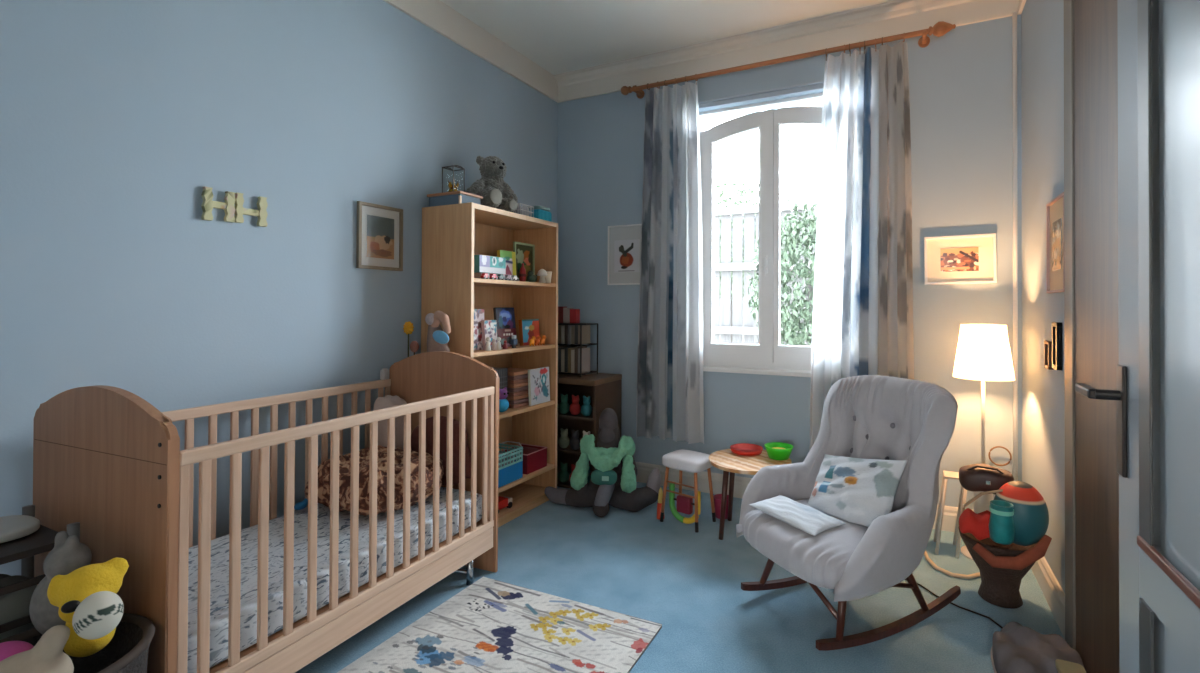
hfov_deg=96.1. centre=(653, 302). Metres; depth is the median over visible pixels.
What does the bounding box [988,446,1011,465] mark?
cable loop
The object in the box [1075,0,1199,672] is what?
door
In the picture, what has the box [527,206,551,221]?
storage box
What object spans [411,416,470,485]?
toy
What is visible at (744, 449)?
bowl
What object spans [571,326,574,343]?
storybook
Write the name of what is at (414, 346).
wand
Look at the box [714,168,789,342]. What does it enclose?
tree
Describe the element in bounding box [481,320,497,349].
album
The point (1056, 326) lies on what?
frame
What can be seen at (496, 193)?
teddy bear
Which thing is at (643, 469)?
baseboard
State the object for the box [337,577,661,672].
rug
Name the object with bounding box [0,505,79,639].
trolley
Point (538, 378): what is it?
picture book
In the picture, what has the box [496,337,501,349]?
figure
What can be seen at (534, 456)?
storage box
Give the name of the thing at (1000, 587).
wicker basket
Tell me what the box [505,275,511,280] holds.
toy car
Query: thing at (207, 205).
letter sign
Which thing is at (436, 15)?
trim
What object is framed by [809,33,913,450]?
curtain
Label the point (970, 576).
hose
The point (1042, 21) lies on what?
wall
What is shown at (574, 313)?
box
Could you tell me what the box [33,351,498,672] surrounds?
crib
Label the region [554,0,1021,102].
trim
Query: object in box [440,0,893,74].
ceiling
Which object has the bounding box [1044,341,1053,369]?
frame
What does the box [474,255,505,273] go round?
game box
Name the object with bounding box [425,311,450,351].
toy
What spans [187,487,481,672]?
mattress
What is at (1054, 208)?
framed picture
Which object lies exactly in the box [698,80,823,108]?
trim
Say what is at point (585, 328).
storybook
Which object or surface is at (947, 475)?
stand
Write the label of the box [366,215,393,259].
print
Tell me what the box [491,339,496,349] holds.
figure
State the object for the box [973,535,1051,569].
snake
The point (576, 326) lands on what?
storybook
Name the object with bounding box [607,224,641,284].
framed picture
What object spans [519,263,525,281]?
figurine
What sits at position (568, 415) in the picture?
shelf
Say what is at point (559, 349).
storybook
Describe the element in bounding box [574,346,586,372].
storybook
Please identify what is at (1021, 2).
trim
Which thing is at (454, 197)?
wooden box
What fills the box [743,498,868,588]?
seat cushion
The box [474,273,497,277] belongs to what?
box
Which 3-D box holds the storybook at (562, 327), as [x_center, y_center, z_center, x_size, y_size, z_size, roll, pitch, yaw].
[-0.684,0.252,4.256,0.026,0.140,0.140,0,0,25]
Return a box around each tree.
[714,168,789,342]
[746,201,817,345]
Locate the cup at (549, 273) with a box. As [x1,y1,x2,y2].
[544,271,551,282]
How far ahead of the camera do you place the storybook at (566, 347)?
4.18 m
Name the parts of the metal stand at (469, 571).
tube leg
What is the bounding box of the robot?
[511,335,516,347]
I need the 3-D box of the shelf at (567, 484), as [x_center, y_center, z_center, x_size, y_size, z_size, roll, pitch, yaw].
[-0.631,1.381,4.220,0.580,0.020,0.380,0,-1,25]
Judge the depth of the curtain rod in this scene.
3.60 m
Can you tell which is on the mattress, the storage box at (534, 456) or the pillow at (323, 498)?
the pillow at (323, 498)
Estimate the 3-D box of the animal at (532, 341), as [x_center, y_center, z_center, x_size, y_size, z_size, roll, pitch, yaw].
[-0.838,0.266,3.696,0.037,0.069,0.049,0,0,25]
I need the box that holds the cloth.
[959,508,990,539]
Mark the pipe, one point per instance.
(1014, 14)
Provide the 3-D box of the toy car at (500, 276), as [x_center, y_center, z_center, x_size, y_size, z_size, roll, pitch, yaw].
[-0.973,-0.161,3.412,0.028,0.036,0.054,0,0,25]
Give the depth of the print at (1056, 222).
2.39 m
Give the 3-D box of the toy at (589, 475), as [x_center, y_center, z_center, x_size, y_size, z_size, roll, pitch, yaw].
[-0.504,1.291,3.995,0.087,0.155,0.078,0,0,25]
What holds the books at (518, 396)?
on the bookcase at (452, 234)
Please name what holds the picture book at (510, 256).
on the bookcase at (452, 234)
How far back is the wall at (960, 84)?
3.42 m
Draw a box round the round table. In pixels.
[709,449,791,539]
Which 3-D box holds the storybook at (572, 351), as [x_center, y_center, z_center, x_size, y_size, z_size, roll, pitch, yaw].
[-0.600,0.455,4.215,0.026,0.176,0.140,0,0,25]
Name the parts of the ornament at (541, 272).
stem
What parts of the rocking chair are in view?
leg, leg, leg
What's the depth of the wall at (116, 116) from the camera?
2.33 m
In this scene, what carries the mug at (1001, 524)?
in the wicker basket at (1000, 587)
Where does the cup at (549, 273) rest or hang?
on the bookcase at (452, 234)
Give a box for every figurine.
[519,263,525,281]
[527,270,536,281]
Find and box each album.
[474,309,483,350]
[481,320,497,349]
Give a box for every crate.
[498,441,522,487]
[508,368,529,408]
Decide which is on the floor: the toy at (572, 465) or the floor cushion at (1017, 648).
the floor cushion at (1017, 648)
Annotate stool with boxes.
[660,449,715,532]
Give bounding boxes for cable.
[905,579,1002,627]
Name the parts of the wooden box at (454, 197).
lid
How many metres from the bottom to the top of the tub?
0.110 m
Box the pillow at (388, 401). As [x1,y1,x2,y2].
[373,395,406,449]
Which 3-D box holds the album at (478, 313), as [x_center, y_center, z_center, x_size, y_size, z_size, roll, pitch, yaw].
[-1.113,0.168,3.326,0.040,0.256,0.150,0,0,25]
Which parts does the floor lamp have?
lamp shade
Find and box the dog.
[47,557,128,656]
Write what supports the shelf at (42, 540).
attached to the trolley
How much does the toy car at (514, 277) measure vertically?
0.036 m
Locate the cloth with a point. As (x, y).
(977, 524)
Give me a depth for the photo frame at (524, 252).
3.86 m
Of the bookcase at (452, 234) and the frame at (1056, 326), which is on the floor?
the bookcase at (452, 234)
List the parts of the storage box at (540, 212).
lid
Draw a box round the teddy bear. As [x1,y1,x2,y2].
[465,156,517,212]
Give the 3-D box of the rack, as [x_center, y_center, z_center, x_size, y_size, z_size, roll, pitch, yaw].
[-0.670,0.367,4.265,0.402,0.405,0.222,0,0,25]
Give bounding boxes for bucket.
[713,494,728,518]
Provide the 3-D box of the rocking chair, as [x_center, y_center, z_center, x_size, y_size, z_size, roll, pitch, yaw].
[0.898,0.886,2.496,0.887,1.026,0.826,0,-1,-27]
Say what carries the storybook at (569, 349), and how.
in the rack
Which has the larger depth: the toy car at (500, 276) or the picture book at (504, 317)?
the picture book at (504, 317)
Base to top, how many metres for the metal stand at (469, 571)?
0.130 m
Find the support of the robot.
on the bookcase at (452, 234)
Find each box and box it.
[427,191,482,206]
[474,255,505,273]
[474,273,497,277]
[492,367,507,399]
[501,443,547,474]
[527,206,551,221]
[558,306,566,322]
[563,308,572,322]
[570,309,579,322]
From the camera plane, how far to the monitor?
3.01 m
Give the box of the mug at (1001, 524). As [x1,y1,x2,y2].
[989,500,1014,544]
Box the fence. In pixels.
[714,200,817,345]
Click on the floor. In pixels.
(674, 576)
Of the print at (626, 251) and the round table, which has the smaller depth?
the round table
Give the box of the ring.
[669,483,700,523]
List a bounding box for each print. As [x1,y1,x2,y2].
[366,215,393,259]
[614,239,638,272]
[940,247,978,271]
[1052,218,1061,270]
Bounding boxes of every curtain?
[636,74,703,443]
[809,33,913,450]
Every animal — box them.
[529,336,535,345]
[535,336,540,345]
[540,335,545,344]
[544,408,660,516]
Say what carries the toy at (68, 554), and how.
on the basket at (127, 651)
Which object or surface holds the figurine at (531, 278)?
on the bookcase at (452, 234)
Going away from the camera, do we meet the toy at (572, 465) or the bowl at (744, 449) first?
the bowl at (744, 449)
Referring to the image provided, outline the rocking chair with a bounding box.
[736,375,960,650]
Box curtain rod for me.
[621,21,955,98]
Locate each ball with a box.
[72,591,123,638]
[994,481,1048,545]
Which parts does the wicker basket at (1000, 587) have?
handle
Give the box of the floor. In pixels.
[295,482,1063,672]
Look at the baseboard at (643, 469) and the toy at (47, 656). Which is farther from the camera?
the baseboard at (643, 469)
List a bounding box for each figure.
[485,337,490,350]
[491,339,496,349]
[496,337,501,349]
[503,340,507,348]
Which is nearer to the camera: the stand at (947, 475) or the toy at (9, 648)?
the toy at (9, 648)
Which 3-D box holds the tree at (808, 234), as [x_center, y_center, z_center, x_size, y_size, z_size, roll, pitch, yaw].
[1.823,0.375,6.217,1.526,3.132,1.040,0,0,25]
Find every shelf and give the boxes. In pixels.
[0,525,57,564]
[557,404,592,420]
[557,435,581,454]
[557,466,592,488]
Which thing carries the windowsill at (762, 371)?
attached to the wall at (960, 84)
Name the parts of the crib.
panel, rail, rail, rail, panel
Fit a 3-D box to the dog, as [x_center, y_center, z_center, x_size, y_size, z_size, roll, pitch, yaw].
[-1.435,0.783,1.353,0.131,0.232,0.140,0,0,0]
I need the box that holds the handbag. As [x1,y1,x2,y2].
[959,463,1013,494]
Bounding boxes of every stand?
[455,560,473,585]
[933,471,966,557]
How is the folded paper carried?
on the floor cushion at (1017, 648)
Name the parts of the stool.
leg, leg, seat, leg, leg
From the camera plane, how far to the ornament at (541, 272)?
3.80 m
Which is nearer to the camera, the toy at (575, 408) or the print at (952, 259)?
the print at (952, 259)
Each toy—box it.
[0,625,73,672]
[0,641,33,660]
[29,531,91,634]
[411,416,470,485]
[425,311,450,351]
[499,387,508,411]
[558,394,569,413]
[558,428,569,447]
[558,462,568,482]
[569,395,580,414]
[569,429,579,449]
[569,464,575,479]
[581,396,591,415]
[587,466,590,482]
[657,487,664,519]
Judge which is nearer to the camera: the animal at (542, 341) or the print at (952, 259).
the print at (952, 259)
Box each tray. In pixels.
[0,515,39,542]
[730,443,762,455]
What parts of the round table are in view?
leg, leg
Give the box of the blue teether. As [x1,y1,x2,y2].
[294,498,307,509]
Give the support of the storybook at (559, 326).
in the rack
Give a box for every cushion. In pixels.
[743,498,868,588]
[808,454,907,526]
[991,621,1084,672]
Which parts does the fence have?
rail, rail, rail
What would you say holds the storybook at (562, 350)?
in the rack
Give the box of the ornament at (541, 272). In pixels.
[537,269,546,282]
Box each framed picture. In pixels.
[356,201,402,270]
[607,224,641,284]
[924,233,996,284]
[1046,192,1063,292]
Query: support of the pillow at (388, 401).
on the mattress
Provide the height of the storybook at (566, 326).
0.160 m
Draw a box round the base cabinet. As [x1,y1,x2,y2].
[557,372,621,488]
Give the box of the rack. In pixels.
[558,323,597,376]
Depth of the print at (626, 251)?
4.30 m
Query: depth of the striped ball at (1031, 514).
2.41 m
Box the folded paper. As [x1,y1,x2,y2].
[1055,659,1085,672]
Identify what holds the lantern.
on the wooden box at (454, 197)
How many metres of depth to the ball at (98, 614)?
1.26 m
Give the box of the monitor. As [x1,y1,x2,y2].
[380,368,388,379]
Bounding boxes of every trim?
[383,0,559,102]
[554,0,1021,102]
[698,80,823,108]
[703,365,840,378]
[1018,0,1025,12]
[1064,0,1075,649]
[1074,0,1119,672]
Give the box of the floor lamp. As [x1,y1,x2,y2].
[952,324,1014,560]
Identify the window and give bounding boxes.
[699,93,822,370]
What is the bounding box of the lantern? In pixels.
[442,165,464,192]
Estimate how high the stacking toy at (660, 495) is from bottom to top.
0.200 m
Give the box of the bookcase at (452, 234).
[421,202,557,526]
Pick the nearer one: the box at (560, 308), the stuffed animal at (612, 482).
the stuffed animal at (612, 482)
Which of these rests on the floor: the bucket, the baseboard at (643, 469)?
the bucket
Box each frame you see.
[513,242,534,281]
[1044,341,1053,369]
[1052,322,1061,369]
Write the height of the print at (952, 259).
0.145 m
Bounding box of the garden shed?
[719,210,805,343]
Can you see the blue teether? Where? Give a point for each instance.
(300, 505)
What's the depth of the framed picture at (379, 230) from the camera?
3.03 m
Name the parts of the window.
sash, handle, sash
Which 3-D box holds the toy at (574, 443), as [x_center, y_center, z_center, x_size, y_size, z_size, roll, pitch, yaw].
[-0.594,1.031,4.040,0.087,0.155,0.078,0,0,25]
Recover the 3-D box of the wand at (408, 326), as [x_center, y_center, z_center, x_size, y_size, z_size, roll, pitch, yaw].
[-1.445,0.755,3.150,0.080,1.290,0.044,0,0,25]
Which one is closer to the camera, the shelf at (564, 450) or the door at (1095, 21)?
the door at (1095, 21)
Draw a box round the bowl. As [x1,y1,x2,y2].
[764,442,792,459]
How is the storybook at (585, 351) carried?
in the rack
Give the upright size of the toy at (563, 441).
0.155 m
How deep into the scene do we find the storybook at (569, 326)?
4.17 m
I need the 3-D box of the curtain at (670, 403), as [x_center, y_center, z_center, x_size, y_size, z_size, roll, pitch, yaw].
[0.137,-0.330,4.033,0.535,2.714,0.126,0,0,25]
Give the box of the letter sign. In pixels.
[201,186,267,226]
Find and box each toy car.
[481,273,489,278]
[489,274,497,279]
[497,274,504,279]
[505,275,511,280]
[511,275,518,280]
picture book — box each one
[493,307,516,346]
[497,250,515,276]
[518,319,539,345]
[528,367,549,405]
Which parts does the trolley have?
post, post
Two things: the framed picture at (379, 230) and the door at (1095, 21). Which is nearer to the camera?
the door at (1095, 21)
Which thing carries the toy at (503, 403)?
on the bookcase at (452, 234)
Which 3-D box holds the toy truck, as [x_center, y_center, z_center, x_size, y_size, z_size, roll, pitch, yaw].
[-0.998,1.303,3.465,0.081,0.075,0.180,0,0,25]
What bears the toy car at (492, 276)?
on the bookcase at (452, 234)
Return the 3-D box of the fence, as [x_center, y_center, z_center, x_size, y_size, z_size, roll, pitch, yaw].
[2.038,0.294,7.196,3.750,3.300,0.080,0,0,25]
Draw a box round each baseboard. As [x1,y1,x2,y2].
[635,462,973,531]
[1031,557,1064,638]
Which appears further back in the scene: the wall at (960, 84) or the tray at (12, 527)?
the wall at (960, 84)
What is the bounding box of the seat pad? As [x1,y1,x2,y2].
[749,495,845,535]
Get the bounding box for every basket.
[0,613,154,672]
[514,203,533,216]
[958,489,1037,608]
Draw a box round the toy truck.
[498,496,511,513]
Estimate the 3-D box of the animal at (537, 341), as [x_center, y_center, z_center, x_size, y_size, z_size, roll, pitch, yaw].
[-0.812,0.266,3.750,0.037,0.069,0.049,0,0,25]
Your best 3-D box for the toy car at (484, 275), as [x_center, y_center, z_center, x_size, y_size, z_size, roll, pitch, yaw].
[-1.033,-0.162,3.285,0.028,0.036,0.054,0,0,25]
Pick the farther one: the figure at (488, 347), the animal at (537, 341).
the animal at (537, 341)
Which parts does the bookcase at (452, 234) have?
panel, panel, shelf, shelf, shelf, shelf, shelf, panel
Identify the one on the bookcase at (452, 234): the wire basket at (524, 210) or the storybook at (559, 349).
the wire basket at (524, 210)
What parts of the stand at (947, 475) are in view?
leg, leg, leg, leg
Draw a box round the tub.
[498,460,522,487]
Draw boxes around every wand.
[403,321,413,356]
[410,341,418,354]
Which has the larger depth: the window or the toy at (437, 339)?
the window
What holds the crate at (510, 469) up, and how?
on the bookcase at (452, 234)
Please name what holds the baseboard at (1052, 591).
attached to the wall at (1042, 21)
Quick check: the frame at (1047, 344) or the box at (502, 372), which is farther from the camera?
the box at (502, 372)
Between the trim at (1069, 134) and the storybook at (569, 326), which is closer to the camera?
the trim at (1069, 134)
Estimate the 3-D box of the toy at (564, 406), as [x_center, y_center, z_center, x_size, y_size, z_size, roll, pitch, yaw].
[-0.683,0.771,4.085,0.087,0.155,0.078,0,0,25]
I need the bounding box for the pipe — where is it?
[1012,12,1017,480]
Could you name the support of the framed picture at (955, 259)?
attached to the wall at (960, 84)
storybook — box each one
[558,325,564,343]
[558,347,564,371]
[561,326,564,343]
[561,349,564,371]
[564,346,576,371]
[565,323,574,343]
[568,325,574,343]
[568,347,574,372]
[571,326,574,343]
[571,350,574,372]
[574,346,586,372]
[575,323,586,343]
[578,325,589,343]
[578,348,589,372]
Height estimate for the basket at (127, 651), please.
0.512 m
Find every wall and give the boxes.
[0,0,557,575]
[557,14,1021,509]
[1021,0,1064,592]
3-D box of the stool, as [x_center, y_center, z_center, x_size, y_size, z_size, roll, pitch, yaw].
[0.220,1.192,3.456,0.300,0.433,0.250,0,-1,37]
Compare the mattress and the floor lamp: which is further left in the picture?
the mattress
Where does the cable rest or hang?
on the floor
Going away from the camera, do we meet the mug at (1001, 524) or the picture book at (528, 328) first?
the mug at (1001, 524)
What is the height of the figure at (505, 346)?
0.054 m
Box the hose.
[924,549,980,578]

